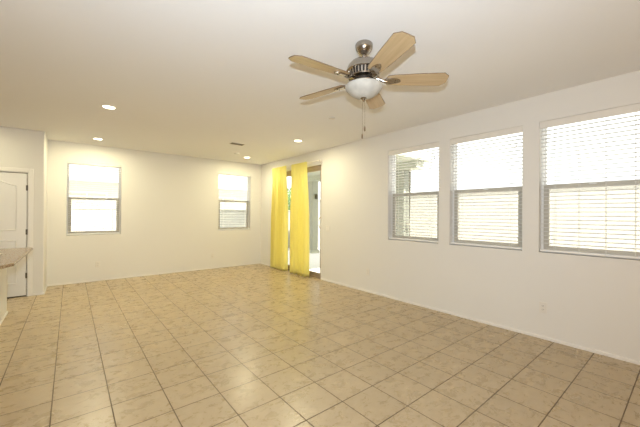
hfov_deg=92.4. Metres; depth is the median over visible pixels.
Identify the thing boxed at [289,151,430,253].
patio cover
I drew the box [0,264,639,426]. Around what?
floor
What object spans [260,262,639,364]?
baseboard
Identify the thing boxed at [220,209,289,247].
fence
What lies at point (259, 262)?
baseboard
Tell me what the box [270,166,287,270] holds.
curtain
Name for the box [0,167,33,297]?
door
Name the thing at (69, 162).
window blind
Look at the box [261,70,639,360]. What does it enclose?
wall
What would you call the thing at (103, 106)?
recessed light
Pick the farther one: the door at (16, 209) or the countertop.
the door at (16, 209)
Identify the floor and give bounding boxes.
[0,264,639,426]
[288,250,319,272]
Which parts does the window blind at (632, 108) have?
ladder cord, ladder cord, rail, ladder cord, ladder cord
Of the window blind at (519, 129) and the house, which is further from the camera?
the house
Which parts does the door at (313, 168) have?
sliding panel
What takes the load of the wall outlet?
attached to the wall at (593, 302)
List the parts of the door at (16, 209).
panel, panel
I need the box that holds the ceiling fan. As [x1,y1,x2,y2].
[288,31,448,138]
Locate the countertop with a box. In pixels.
[0,247,32,268]
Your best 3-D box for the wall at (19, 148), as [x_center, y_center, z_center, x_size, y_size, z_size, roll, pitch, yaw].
[-6.372,-0.020,4.240,3.865,2.743,0.700,0,0,-39]
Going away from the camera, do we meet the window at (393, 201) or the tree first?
the window at (393, 201)
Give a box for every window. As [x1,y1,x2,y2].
[66,163,120,234]
[218,174,248,229]
[391,147,438,242]
[453,132,522,249]
[541,111,639,259]
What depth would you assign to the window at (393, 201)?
5.11 m
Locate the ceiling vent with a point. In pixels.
(233, 143)
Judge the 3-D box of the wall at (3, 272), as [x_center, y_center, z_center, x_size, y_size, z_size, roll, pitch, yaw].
[-3.875,0.934,3.225,0.630,0.862,1.990,0,0,-39]
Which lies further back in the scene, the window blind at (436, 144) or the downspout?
the downspout
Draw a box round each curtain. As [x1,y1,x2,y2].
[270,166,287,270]
[289,162,308,276]
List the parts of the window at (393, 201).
sash, sash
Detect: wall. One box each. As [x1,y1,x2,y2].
[0,126,47,292]
[0,268,7,324]
[8,140,260,288]
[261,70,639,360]
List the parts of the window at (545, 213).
sash, sash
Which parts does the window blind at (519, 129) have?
ladder cord, rail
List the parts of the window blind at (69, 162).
rail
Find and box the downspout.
[406,162,419,235]
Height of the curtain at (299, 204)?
2.531 m
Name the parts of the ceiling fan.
fan blade, fan blade, blade arm, blade arm, lamp shade, blade arm, fan blade, blade arm, fan blade, fan blade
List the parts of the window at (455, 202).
sash, sash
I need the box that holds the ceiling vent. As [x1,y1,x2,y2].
[228,142,245,145]
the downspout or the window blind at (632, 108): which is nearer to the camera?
the window blind at (632, 108)
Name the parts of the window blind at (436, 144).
ladder cord, rail, ladder cord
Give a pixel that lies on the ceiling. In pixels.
(192, 78)
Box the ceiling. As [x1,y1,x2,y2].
[0,0,639,164]
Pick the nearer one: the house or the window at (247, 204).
the window at (247, 204)
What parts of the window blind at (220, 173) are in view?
ladder cord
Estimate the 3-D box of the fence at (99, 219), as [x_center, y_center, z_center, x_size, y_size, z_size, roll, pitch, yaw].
[-9.432,0.625,7.270,10.590,1.670,0.220,0,0,-39]
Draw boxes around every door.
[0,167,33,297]
[286,165,320,278]
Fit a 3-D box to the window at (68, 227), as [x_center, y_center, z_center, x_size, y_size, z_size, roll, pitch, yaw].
[-4.602,-0.295,6.274,0.885,1.445,0.078,0,0,-39]
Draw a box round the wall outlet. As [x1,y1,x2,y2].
[539,301,546,313]
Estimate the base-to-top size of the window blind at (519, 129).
1.458 m
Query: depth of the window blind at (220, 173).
8.09 m
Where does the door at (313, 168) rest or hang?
in the wall at (593, 302)
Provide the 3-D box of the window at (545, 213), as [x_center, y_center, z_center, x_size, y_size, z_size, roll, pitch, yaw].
[2.846,-0.297,3.197,0.078,1.472,0.895,0,0,-39]
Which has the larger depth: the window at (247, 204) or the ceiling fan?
the window at (247, 204)
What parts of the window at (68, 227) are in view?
sash, sash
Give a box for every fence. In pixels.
[71,207,115,230]
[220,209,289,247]
[318,185,639,251]
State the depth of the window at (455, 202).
4.11 m
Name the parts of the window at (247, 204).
sash, sash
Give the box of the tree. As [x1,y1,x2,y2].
[287,188,290,209]
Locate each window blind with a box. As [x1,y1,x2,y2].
[67,161,120,234]
[218,172,250,229]
[389,142,438,242]
[450,126,522,249]
[540,103,639,258]
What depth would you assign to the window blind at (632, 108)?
3.13 m
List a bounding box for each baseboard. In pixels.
[33,285,46,295]
[47,262,259,286]
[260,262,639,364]
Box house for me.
[69,165,246,209]
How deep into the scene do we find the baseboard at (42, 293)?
5.15 m
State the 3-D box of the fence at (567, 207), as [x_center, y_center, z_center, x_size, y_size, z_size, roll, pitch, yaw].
[4.828,0.456,7.989,0.220,2.190,16.340,0,0,-39]
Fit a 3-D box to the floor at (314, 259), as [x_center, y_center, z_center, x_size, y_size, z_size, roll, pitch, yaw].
[0.081,1.510,9.609,3.728,0.030,6.000,0,0,-39]
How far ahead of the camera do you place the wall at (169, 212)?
6.84 m

